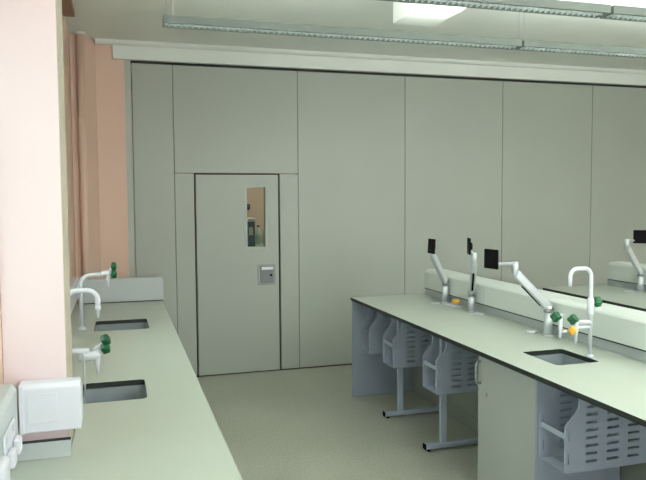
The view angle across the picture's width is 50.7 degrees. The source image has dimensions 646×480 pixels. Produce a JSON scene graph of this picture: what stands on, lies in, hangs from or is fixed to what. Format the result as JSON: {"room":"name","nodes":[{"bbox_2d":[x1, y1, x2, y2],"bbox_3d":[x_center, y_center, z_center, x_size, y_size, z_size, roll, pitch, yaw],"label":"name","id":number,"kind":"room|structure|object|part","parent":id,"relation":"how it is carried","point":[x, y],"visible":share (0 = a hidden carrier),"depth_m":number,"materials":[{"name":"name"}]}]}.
{"room":"science classroom","nodes":[
{"label":"science classroom","id":0,"kind":"room"},
{"bbox_2d":[0,0,73,446],"bbox_3d":[-1.007,0.003,2.394,0.196,3.218,0.284,-1,4,-17],"label":"pillar","id":1,"kind":"structure","parent":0,"point":[34,232],"depth_m":2.25,"materials":[{"name":"pink paint"}]},
{"bbox_2d":[18,376,82,434],"bbox_3d":[-0.916,0.548,2.304,0.190,0.166,0.129,-1,4,-17],"label":"dado trunking","id":2,"kind":"object","parent":1,"relation":"attached to","point":[55,404],"visible":0.97,"depth_m":2.25,"materials":[{"name":"white plastic"}]},
{"bbox_3d":[-0.922,0.552,2.239,0.092,0.098,0.003,-1,4,-17],"label":"blank plate","id":3,"kind":"part","parent":2,"relation":"part of","materials":[{"name":"white plastic"}]},
{"bbox_2d":[0,15,76,384],"bbox_3d":[-1.426,-0.034,3.021,0.242,3.220,14.600,-1,4,-17],"label":"wall","id":4,"kind":"structure","parent":0,"point":[66,52],"depth_m":5.62,"materials":[{"name":"pink paint"}]},
{"bbox_2d":[0,384,17,456],"bbox_3d":[-0.673,0.632,1.073,0.048,0.207,2.368,-1,4,-17],"label":"dado trunking","id":5,"kind":"object","parent":4,"relation":"attached to","point":[8,392],"visible":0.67,"depth_m":2.07,"materials":[{"name":"grey plastic"}]},
{"bbox_2d":[0,456,9,479],"bbox_3d":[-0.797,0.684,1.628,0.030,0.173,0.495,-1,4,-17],"label":"plug adaptor","id":6,"kind":"object","parent":5,"relation":"attached to","point":[4,460],"visible":1,"depth_m":1.80,"materials":[{"name":"white plastic"}]},
{"bbox_2d":[2,417,22,468],"bbox_3d":[-0.915,0.605,2.014,0.030,0.110,0.190,-1,4,-17],"label":"wall socket","id":7,"kind":"object","parent":5,"relation":"attached to","point":[12,444],"visible":0.95,"depth_m":1.98,"materials":[{"name":"white plastic"}]},
{"bbox_3d":[-0.925,0.605,2.011,0.008,0.110,0.190,-1,4,-17],"label":"plate","id":8,"kind":"part","parent":7,"relation":"part of","materials":[{"name":"white plastic"}]},
{"bbox_2d":[62,0,74,16],"bbox_3d":[-1.881,-1.741,4.980,0.088,0.040,0.700,-1,4,-17],"label":"trim","id":9,"kind":"structure","parent":4,"relation":"attached to","point":[67,5],"depth_m":5.11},
{"bbox_2d":[70,277,78,313],"bbox_3d":[-1.592,0.471,4.177,0.076,0.165,3.050,-1,4,-17],"label":"dado trunking","id":10,"kind":"object","parent":4,"relation":"attached to","point":[74,283],"visible":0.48,"depth_m":5.20,"materials":[{"name":"white plastic"}]},
{"bbox_2d":[69,33,126,304],"bbox_3d":[-2.062,-0.229,6.327,0.442,3.218,0.390,-1,4,-17],"label":"wall","id":11,"kind":"structure","parent":0,"point":[103,73],"depth_m":6.33,"materials":[{"name":"pink paint"}]},
{"bbox_2d":[76,34,90,278],"bbox_3d":[-2.122,-0.204,6.075,0.072,3.200,0.072,-1,4,-17],"label":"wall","id":12,"kind":"structure","parent":11,"relation":"attached to","point":[80,47],"depth_m":6.01,"materials":[{"name":"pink paint"}]},
{"bbox_2d":[74,31,84,34],"bbox_3d":[-2.132,-1.811,5.978,0.090,0.019,0.090,-1,4,-17],"label":"trim","id":13,"kind":"structure","parent":12,"relation":"attached to","point":[75,32],"depth_m":5.94,"materials":[{"name":"white paint"}]},
{"bbox_2d":[122,59,128,276],"bbox_3d":[-1.869,-0.159,6.493,0.020,3.055,0.120,-1,4,-17],"label":"trim","id":14,"kind":"structure","parent":11,"relation":"attached to","point":[123,78],"depth_m":6.40,"materials":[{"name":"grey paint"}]},
{"bbox_2d":[95,38,645,74],"bbox_3d":[1.801,-1.918,7.479,8.160,0.039,0.240,-1,4,-17],"label":"trim","id":15,"kind":"structure","parent":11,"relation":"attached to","point":[99,41],"depth_m":6.92,"materials":[{"name":"white paint"}]},
{"bbox_2d":[131,90,263,316],"bbox_3d":[0.857,-0.493,10.348,8.400,3.220,0.150,-1,4,-17],"label":"wall","id":16,"kind":"structure","parent":0,"point":[255,196],"depth_m":9.72,"materials":[{"name":"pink paint"}]},
{"bbox_2d":[197,365,477,479],"bbox_3d":[2.654,1.523,4.340,8.900,0.100,14.600,-1,4,-17],"label":"floor","id":17,"kind":"structure","parent":0,"point":[305,423],"depth_m":5.13,"materials":[{"name":"plastic"}]},
{"bbox_2d":[247,218,255,246],"bbox_3d":[-1.016,0.473,8.717,0.252,1.508,0.420,-1,4,-17],"label":"cupboard","id":18,"kind":"object","parent":17,"relation":"on","point":[250,221],"visible":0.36,"depth_m":8.51,"materials":[{"name":"teal paint"}]},
{"bbox_3d":[-0.952,0.591,8.530,0.200,1.140,0.008,-1,4,-17],"label":"door","id":19,"kind":"part","parent":18,"relation":"part of","materials":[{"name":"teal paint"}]},
{"bbox_2d":[352,301,645,479],"bbox_3d":[1.261,1.089,3.722,0.606,0.855,4.970,-1,4,-17],"label":"lab bench","id":20,"kind":"object","parent":17,"relation":"on","point":[371,375],"visible":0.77,"depth_m":5.84,"materials":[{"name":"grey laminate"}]},
{"bbox_3d":[0.538,0.950,6.085,0.584,0.855,0.020,-1,4,-17],"label":"panel","id":21,"kind":"part","parent":20,"relation":"part of","materials":[{"name":"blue laminate"}]},
{"bbox_3d":[0.616,0.963,5.440,0.045,0.802,0.032,-1,4,-17],"label":"leg","id":22,"kind":"part","parent":20,"relation":"part of","materials":[{"name":"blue metal"}]},
{"bbox_3d":[0.832,1.005,4.723,0.045,0.802,0.032,-1,4,-17],"label":"leg","id":23,"kind":"part","parent":20,"relation":"part of","materials":[{"name":"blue metal"}]},
{"bbox_2d":[351,294,645,426],"bbox_3d":[1.298,0.649,3.684,0.695,0.026,5.025,-1,4,-17],"label":"countertop","id":24,"kind":"structure","parent":20,"relation":"on","point":[615,383],"depth_m":3.86,"materials":[{"name":"grey laminate"}]},
{"bbox_2d":[361,308,413,353],"bbox_3d":[0.598,0.747,5.964,0.490,0.429,0.213,-1,4,-17],"label":"cradle","id":25,"kind":"object","parent":24,"relation":"attached to","point":[373,329],"visible":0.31,"depth_m":5.83,"materials":[{"name":"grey metal"}]},
{"bbox_2d":[383,318,438,368],"bbox_3d":[0.748,0.776,5.465,0.490,0.429,0.213,-1,4,-17],"label":"cradle","id":26,"kind":"object","parent":24,"relation":"attached to","point":[400,350],"visible":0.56,"depth_m":5.36,"materials":[{"name":"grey metal"}]},
{"bbox_2d":[384,362,392,367],"bbox_3d":[0.550,0.992,5.418,0.066,0.003,0.192,-1,4,-17],"label":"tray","id":27,"kind":"object","parent":26,"relation":"on","point":[390,364],"depth_m":5.45,"materials":[{"name":"grey metal"}]},
{"bbox_2d":[428,239,449,303],"bbox_3d":[0.931,0.255,5.525,0.103,0.541,0.287,2,4,38],"label":"monitor arm","id":28,"kind":"object","parent":24,"relation":"on","point":[431,242],"visible":0.97,"depth_m":5.51,"materials":[{"name":"silver metal"}]},
{"bbox_3d":[0.866,0.050,5.430,0.018,0.118,0.118,-1,4,-17],"label":"mounting plate","id":29,"kind":"part","parent":28,"relation":"part of","materials":[{"name":"black plastic"}]},
{"bbox_3d":[0.939,0.231,5.525,0.044,0.249,0.213,3,5,42],"label":"spring arm","id":30,"kind":"part","parent":28,"relation":"part of","materials":[{"name":"silver metal"}]},
{"bbox_3d":[1.006,0.440,5.611,0.054,0.136,0.054,-1,4,-17],"label":"post","id":31,"kind":"part","parent":28,"relation":"part of","materials":[{"name":"silver metal"}]},
{"bbox_2d":[423,336,478,394],"bbox_3d":[0.964,0.818,4.748,0.490,0.429,0.213,-1,4,-17],"label":"cradle","id":32,"kind":"object","parent":24,"relation":"attached to","point":[453,371],"visible":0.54,"depth_m":4.64,"materials":[{"name":"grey metal"}]},
{"bbox_2d":[424,386,435,393],"bbox_3d":[0.766,1.034,4.701,0.066,0.003,0.192,-1,4,-17],"label":"tray","id":33,"kind":"object","parent":32,"relation":"on","point":[431,388],"depth_m":4.73,"materials":[{"name":"grey metal"}]},
{"bbox_2d":[446,299,460,307],"bbox_3d":[1.041,0.500,5.439,0.060,0.060,0.154,-1,4,-17],"label":"outlet","id":34,"kind":"object","parent":24,"relation":"on","point":[455,302],"visible":1,"depth_m":5.38,"materials":[{"name":"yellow plastic"}]},
{"bbox_2d":[466,238,476,312],"bbox_3d":[1.102,0.266,5.030,0.080,0.577,0.356,0,4,11],"label":"monitor arm","id":35,"kind":"object","parent":24,"relation":"on","point":[473,266],"visible":0.98,"depth_m":5.01,"materials":[{"name":"silver metal"}]},
{"bbox_3d":[1.051,0.044,4.905,0.012,0.118,0.118,0,3,4],"label":"mounting plate","id":36,"kind":"part","parent":35,"relation":"part of","materials":[{"name":"black plastic"}]},
{"bbox_3d":[1.129,0.479,5.179,0.054,0.109,0.054,-1,4,-17],"label":"post","id":37,"kind":"part","parent":35,"relation":"part of","materials":[{"name":"silver metal"}]},
{"bbox_3d":[1.109,0.275,5.044,0.044,0.274,0.261,0,4,9],"label":"spring arm","id":38,"kind":"part","parent":35,"relation":"part of","materials":[{"name":"silver metal"}]},
{"bbox_2d":[484,249,554,336],"bbox_3d":[1.224,0.327,4.189,0.465,0.555,0.116,-1,4,-17],"label":"monitor arm","id":39,"kind":"object","parent":24,"relation":"on","point":[491,256],"visible":1,"depth_m":4.17,"materials":[{"name":"silver metal"}]},
{"bbox_3d":[1.016,0.114,4.114,0.012,0.118,0.118,-2,4,-28],"label":"mounting plate","id":40,"kind":"part","parent":39,"relation":"part of","materials":[{"name":"black plastic"}]},
{"bbox_3d":[1.096,0.140,4.144,0.159,0.034,0.026,-1,4,-16],"label":"link rod","id":41,"kind":"part","parent":39,"relation":"part of","materials":[{"name":"silver metal"}]},
{"bbox_3d":[1.288,0.310,4.210,0.258,0.247,0.044,-1,4,-18],"label":"spring arm","id":42,"kind":"part","parent":39,"relation":"part of","materials":[{"name":"silver metal"}]},
{"bbox_3d":[1.408,0.518,4.261,0.054,0.139,0.054,-1,4,-17],"label":"post","id":43,"kind":"part","parent":39,"relation":"part of","materials":[{"name":"silver metal"}]},
{"bbox_2d":[525,330,537,332],"bbox_3d":[1.341,0.587,4.392,0.080,0.011,0.080,-1,4,-17],"label":"cable grommet","id":44,"kind":"object","parent":24,"relation":"on","point":[527,331],"visible":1,"depth_m":4.37,"materials":[{"name":"white plastic"}]},
{"bbox_2d":[533,354,587,364],"bbox_3d":[1.287,0.742,3.712,0.304,0.160,0.365,-1,4,-17],"label":"sink","id":45,"kind":"object","parent":24,"relation":"in","point":[556,359],"visible":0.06,"depth_m":3.87,"materials":[{"name":"grey metal"}]},
{"bbox_2d":[550,266,601,357],"bbox_3d":[1.354,0.390,3.636,0.310,0.494,0.074,-1,4,-17],"label":"tap","id":46,"kind":"object","parent":24,"relation":"on","point":[556,317],"visible":1,"depth_m":3.65,"materials":[{"name":"white metal"}]},
{"bbox_2d":[550,311,562,337],"bbox_3d":[1.242,0.451,3.605,0.076,0.148,0.063,-1,4,-17],"label":"tap","id":47,"kind":"object","parent":46,"relation":"attached to","point":[556,317],"depth_m":3.60,"materials":[{"name":"green plastic"}]},
{"bbox_3d":[1.327,0.424,3.623,0.059,0.060,0.039,3,5,40],"label":"green knob","id":48,"kind":"part","parent":46,"relation":"part of","materials":[{"name":"plastic"}]},
{"bbox_3d":[1.380,0.384,3.659,0.154,0.484,0.022,-1,4,-17],"label":"spout","id":49,"kind":"part","parent":46,"relation":"part of","materials":[{"name":"white metal"}]},
{"bbox_3d":[1.398,0.455,3.669,0.097,0.049,0.022,-1,4,-17],"label":"arm","id":50,"kind":"part","parent":46,"relation":"part of","materials":[{"name":"white metal"}]},
{"bbox_3d":[1.480,0.334,3.673,0.040,0.060,0.059,-1,3,-2],"label":"green knob","id":51,"kind":"part","parent":46,"relation":"part of","materials":[{"name":"plastic"}]},
{"bbox_2d":[539,387,645,473],"bbox_3d":[1.362,0.896,3.424,0.490,0.429,0.213,-1,4,-17],"label":"storage rack","id":52,"kind":"object","parent":24,"relation":"attached to","point":[600,446],"visible":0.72,"depth_m":3.35,"materials":[{"name":"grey metal"}]},
{"bbox_2d":[541,456,564,472],"bbox_3d":[1.164,1.111,3.377,0.066,0.003,0.192,-1,4,-17],"label":"tray","id":53,"kind":"object","parent":52,"relation":"on","point":[551,460],"depth_m":3.40,"materials":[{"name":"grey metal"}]},
{"bbox_3d":[1.333,0.890,3.521,0.490,0.429,0.010,-1,4,-17],"label":"plate","id":54,"kind":"part","parent":52,"relation":"part of","materials":[{"name":"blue metal"}]},
{"bbox_3d":[1.391,0.902,3.327,0.490,0.429,0.010,-1,4,-17],"label":"plate","id":55,"kind":"part","parent":52,"relation":"part of","materials":[{"name":"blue metal"}]},
{"bbox_3d":[1.541,1.034,3.792,0.018,0.757,4.948,-1,4,-17],"label":"panel","id":56,"kind":"part","parent":20,"relation":"part of","materials":[{"name":"white laminate"}]},
{"bbox_2d":[424,269,645,361],"bbox_3d":[1.681,0.948,3.817,0.166,1.119,4.925,-1,4,-17],"label":"bench trunking","id":57,"kind":"object","parent":17,"relation":"on","point":[617,329],"visible":0.62,"depth_m":4.33,"materials":[{"name":"white plastic"}]},
{"bbox_2d":[475,356,619,479],"bbox_3d":[1.227,1.085,3.824,0.548,0.852,0.604,-1,4,-17],"label":"base cabinet","id":58,"kind":"object","parent":17,"relation":"on","point":[510,402],"visible":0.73,"depth_m":3.68,"materials":[{"name":"grey laminate"}]},
{"bbox_3d":[0.905,0.774,3.984,0.038,0.142,0.011,-1,4,-17],"label":"handle","id":59,"kind":"part","parent":58,"relation":"part of","materials":[{"name":"metal"}]},
{"bbox_3d":[1.008,1.062,3.761,0.018,0.792,0.573,-1,4,-17],"label":"door","id":60,"kind":"part","parent":58,"relation":"part of","materials":[{"name":"grey laminate"}]},
{"bbox_3d":[1.329,1.077,3.546,0.512,0.804,0.016,-1,4,-17],"label":"panel","id":61,"kind":"part","parent":58,"relation":"part of","materials":[{"name":"blue laminate"}]},
{"bbox_2d":[607,261,645,291],"bbox_3d":[3.548,0.902,4.376,0.166,1.119,4.925,-1,4,-17],"label":"bench trunking","id":62,"kind":"object","parent":17,"relation":"on","point":[622,274],"visible":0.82,"depth_m":6.45,"materials":[{"name":"white plastic"}]},
{"bbox_3d":[-0.474,0.615,9.307,1.000,1.148,0.600,-1,4,-17],"label":"side table","id":63,"kind":"object","parent":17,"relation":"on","visible":0},
{"bbox_2d":[255,225,261,244],"bbox_3d":[-0.852,-0.070,8.996,0.080,0.260,0.080,-1,4,-17],"label":"bottle","id":64,"kind":"object","parent":63,"relation":"on","point":[258,241],"visible":1,"depth_m":8.97,"materials":[{"name":"green plastic"}]},
{"bbox_3d":[-0.841,1.156,2.848,0.668,0.855,6.100,-1,4,-17],"label":"lab bench","id":65,"kind":"object","parent":17,"relation":"on","visible":0},
{"bbox_2d":[10,301,241,479],"bbox_3d":[-0.838,0.716,2.810,0.724,0.026,6.175,-1,4,-17],"label":"countertop","id":66,"kind":"structure","parent":65,"relation":"on","point":[172,433],"depth_m":2.71,"materials":[{"name":"grey laminate"}]},
{"bbox_2d":[17,437,71,461],"bbox_3d":[-0.607,0.772,1.134,0.204,0.061,2.432,-1,4,-17],"label":"upstand","id":67,"kind":"object","parent":66,"relation":"on","point":[55,447],"visible":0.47,"depth_m":2.29,"materials":[{"name":"grey laminate"}]},
{"bbox_2d":[70,288,100,317],"bbox_3d":[-1.167,0.453,3.294,0.188,0.443,0.056,-1,4,-17],"label":"tap","id":68,"kind":"object","parent":66,"relation":"on","point":[93,292],"visible":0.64,"depth_m":3.29,"materials":[{"name":"white metal"}]},
{"bbox_3d":[-1.161,0.443,3.296,0.170,0.423,0.025,-1,4,-17],"label":"spout","id":69,"kind":"part","parent":68,"relation":"part of","materials":[{"name":"white metal"}]},
{"bbox_2d":[72,334,110,396],"bbox_3d":[-1.075,0.563,3.075,0.233,0.273,0.061,-1,4,-17],"label":"tap","id":70,"kind":"object","parent":66,"relation":"on","point":[84,354],"visible":0.66,"depth_m":3.07,"materials":[{"name":"white metal"}]},
{"bbox_3d":[-1.114,0.577,3.067,0.123,0.183,0.024,-1,4,-17],"label":"spout","id":71,"kind":"part","parent":70,"relation":"part of","materials":[{"name":"white metal"}]},
{"bbox_3d":[-1.023,0.485,3.089,0.069,0.062,0.015,-1,4,-17],"label":"valve stem","id":72,"kind":"part","parent":70,"relation":"part of","materials":[{"name":"white metal"}]},
{"bbox_3d":[-0.987,0.454,3.095,0.046,0.058,0.056,-1,4,-17],"label":"green knob","id":73,"kind":"part","parent":70,"relation":"part of","materials":[{"name":"plastic"}]},
{"bbox_3d":[-0.987,0.491,3.097,0.043,0.056,0.056,-1,4,-17],"label":"green knob","id":74,"kind":"part","parent":70,"relation":"part of","materials":[{"name":"plastic"}]},
{"bbox_2d":[78,262,116,330],"bbox_3d":[-1.514,0.375,4.573,0.262,0.449,0.062,-1,4,-17],"label":"tap","id":75,"kind":"object","parent":66,"relation":"on","point":[107,273],"visible":1,"depth_m":4.55,"materials":[{"name":"white metal"}]},
{"bbox_3d":[-1.552,0.398,4.566,0.154,0.364,0.027,-1,4,-17],"label":"spout","id":76,"kind":"part","parent":75,"relation":"part of","materials":[{"name":"white metal"}]},
{"bbox_3d":[-1.409,0.231,4.595,0.032,0.058,0.058,0,3,0],"label":"green knob","id":77,"kind":"part","parent":75,"relation":"part of","materials":[{"name":"plastic"}]},
{"bbox_3d":[-1.409,0.177,4.592,0.032,0.058,0.058,0,3,0],"label":"green knob","id":78,"kind":"part","parent":75,"relation":"part of","materials":[{"name":"plastic"}]},
{"bbox_2d":[83,385,146,403],"bbox_3d":[-0.949,0.793,3.107,0.319,0.160,0.375,-1,4,-17],"label":"sink","id":79,"kind":"object","parent":66,"relation":"in","point":[108,394],"visible":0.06,"depth_m":3.25,"materials":[{"name":"grey metal"}]},
{"bbox_2d":[95,322,147,331],"bbox_3d":[-1.398,0.696,4.745,0.394,0.160,0.440,-1,4,-17],"label":"sink","id":80,"kind":"object","parent":66,"relation":"in","point":[142,325],"visible":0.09,"depth_m":4.92,"materials":[{"name":"grey metal"}]},
{"bbox_2d":[83,276,162,303],"bbox_3d":[-1.708,0.865,5.841,0.674,1.084,0.090,-1,4,-17],"label":"end trunking","id":81,"kind":"object","parent":66,"relation":"on","point":[124,289],"visible":0.52,"depth_m":5.78,"materials":[{"name":"grey plastic"}]},
{"bbox_3d":[3.128,1.043,4.281,0.606,0.855,4.970,-1,4,-17],"label":"lab bench","id":82,"kind":"object","parent":17,"relation":"on","visible":0},
{"bbox_2d":[543,285,645,311],"bbox_3d":[3.166,0.603,4.243,0.695,0.026,5.025,-1,4,-17],"label":"countertop","id":83,"kind":"structure","parent":82,"relation":"on","point":[613,295],"depth_m":6.06,"materials":[{"name":"grey laminate"}]},
{"bbox_2d":[624,230,645,292],"bbox_3d":[2.815,0.195,6.079,0.265,0.570,0.141,-3,4,-36],"label":"monitor arm","id":84,"kind":"object","parent":83,"relation":"on","point":[639,236],"visible":1,"depth_m":6.06,"materials":[{"name":"silver metal"}]},
{"bbox_3d":[2.782,0.181,6.103,0.225,0.255,0.044,-2,4,-31],"label":"spring arm","id":85,"kind":"part","parent":84,"relation":"part of","materials":[{"name":"silver metal"}]},
{"bbox_3d":[2.812,-0.029,6.037,0.118,0.118,0.012,1,4,17],"label":"mounting plate","id":86,"kind":"part","parent":84,"relation":"part of","materials":[{"name":"black plastic"}]},
{"bbox_3d":[2.874,0.394,6.170,0.054,0.136,0.054,-1,4,-17],"label":"post","id":87,"kind":"part","parent":84,"relation":"part of","materials":[{"name":"silver metal"}]},
{"bbox_2d":[64,0,645,89],"bbox_3d":[2.632,-1.791,4.138,8.900,0.100,14.600,-1,4,-17],"label":"ceiling","id":88,"kind":"structure","parent":0,"point":[138,20],"depth_m":5.87,"materials":[{"name":"white paint"}]},
{"bbox_2d":[162,0,521,49],"bbox_3d":[0.195,-1.511,4.321,2.367,0.447,0.120,-1,4,-17],"label":"pendant luminaire","id":89,"kind":"object","parent":88,"relation":"hanging from","point":[168,21],"visible":1,"depth_m":4.26,"materials":[{"name":"grey metal"}]},
{"bbox_2d":[112,45,645,85],"bbox_3d":[1.869,-1.839,7.530,8.015,0.125,0.190,-1,4,-17],"label":"beam","id":90,"kind":"structure","parent":88,"relation":"attached to","point":[132,53],"depth_m":7.00,"materials":[{"name":"white paint"}]},
{"bbox_2d":[393,2,465,25],"bbox_3d":[1.606,-1.479,1.767,0.320,0.218,6.620,-1,4,-17],"label":"ceiling light","id":91,"kind":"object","parent":88,"relation":"attached to","point":[403,13],"depth_m":4.69,"materials":[{"name":"white plastic"}]},
{"bbox_2d":[379,0,610,17],"bbox_3d":[0.529,-1.465,3.525,2.205,0.447,0.120,-1,4,-17],"label":"pendant luminaire","id":92,"kind":"object","parent":88,"relation":"hanging from","point":[551,7],"visible":1,"depth_m":3.70,"materials":[{"name":"grey metal"}]},
{"bbox_2d":[515,40,645,57],"bbox_3d":[2.801,-1.575,5.101,3.035,0.447,0.120,-1,4,-17],"label":"pendant luminaire","id":93,"kind":"object","parent":88,"relation":"hanging from","point":[527,45],"visible":0.95,"depth_m":4.79,"materials":[{"name":"grey metal"}]},
{"bbox_2d":[599,0,645,21],"bbox_3d":[3.053,-1.527,4.280,3.025,0.447,0.120,-1,4,-17],"label":"pendant luminaire","id":94,"kind":"object","parent":88,"relation":"hanging from","point":[624,13],"visible":0.88,"depth_m":3.85,"materials":[{"name":"grey metal"}]},
{"bbox_2d":[131,63,645,376],"bbox_3d":[1.959,-0.241,7.640,7.854,3.030,0.080,-1,4,-17],"label":"wall","id":95,"kind":"structure","parent":0,"point":[551,178],"depth_m":7.17,"materials":[{"name":"grey laminate"}]},
{"bbox_2d":[124,60,134,276],"bbox_3d":[-1.833,-0.160,6.507,0.056,3.055,0.112,-1,4,-17],"label":"trim","id":96,"kind":"structure","parent":95,"relation":"attached to","point":[127,71],"depth_m":6.42,"materials":[{"name":"grey paint"}]},
{"bbox_3d":[-1.619,-0.159,6.568,0.373,3.018,0.080,-1,4,-17],"label":"panel","id":97,"kind":"part","parent":95,"relation":"part of","materials":[{"name":"grey laminate"}]},
{"bbox_3d":[-1.344,0.349,6.681,0.179,1.988,0.080,-1,4,-17],"label":"panel","id":98,"kind":"part","parent":95,"relation":"part of","materials":[{"name":"grey laminate"}]},
{"bbox_3d":[-0.855,-1.173,6.738,1.221,1.024,0.080,-1,4,-17],"label":"panel","id":99,"kind":"part","parent":95,"relation":"part of","materials":[{"name":"grey laminate"}]},
{"bbox_2d":[193,173,280,375],"bbox_3d":[-0.843,0.336,6.809,0.845,1.992,0.100,-1,4,-17],"label":"door","id":100,"kind":"structure","parent":95,"relation":"in","point":[238,321],"depth_m":6.78,"materials":[{"name":"grey laminate"}]},
{"bbox_3d":[-0.674,-0.228,6.832,0.218,0.628,0.062,-1,4,-17],"label":"vision frame","id":101,"kind":"part","parent":100,"relation":"part of","materials":[{"name":"grey paint"}]},
{"bbox_3d":[-0.566,0.347,6.870,0.186,0.212,0.006,-1,4,-17],"label":"handle plate","id":102,"kind":"part","parent":100,"relation":"part of","materials":[{"name":"silver metal"}]},
{"bbox_3d":[-0.560,0.285,6.849,0.118,0.028,0.018,-1,4,-17],"label":"lever handle","id":103,"kind":"part","parent":100,"relation":"part of","materials":[{"name":"metal"}]},
{"bbox_3d":[-0.350,0.325,6.978,0.188,1.988,0.080,-1,4,-17],"label":"panel","id":104,"kind":"part","parent":95,"relation":"part of","materials":[{"name":"grey laminate"}]},
{"bbox_3d":[0.301,-0.206,7.143,1.164,3.018,0.080,-1,4,-17],"label":"panel","id":105,"kind":"part","parent":95,"relation":"part of","materials":[{"name":"grey laminate"}]},
{"bbox_2d":[131,61,645,87],"bbox_3d":[1.948,-1.766,7.553,7.854,0.025,0.068,-1,4,-17],"label":"trim","id":106,"kind":"structure","parent":95,"relation":"attached to","point":[141,62],"depth_m":7.09,"materials":[{"name":"black rubber"}]},
{"bbox_3d":[1.423,-0.234,7.479,1.164,3.018,0.080,-1,4,-17],"label":"panel","id":107,"kind":"part","parent":95,"relation":"part of","materials":[{"name":"grey laminate"}]},
{"bbox_3d":[2.545,-0.261,7.815,1.164,3.018,0.080,-1,4,-17],"label":"panel","id":108,"kind":"part","parent":95,"relation":"part of","materials":[{"name":"grey laminate"}]},
{"bbox_3d":[3.668,-0.289,8.151,1.164,3.018,0.080,-1,4,-17],"label":"panel","id":109,"kind":"part","parent":95,"relation":"part of","materials":[{"name":"grey laminate"}]}
]}

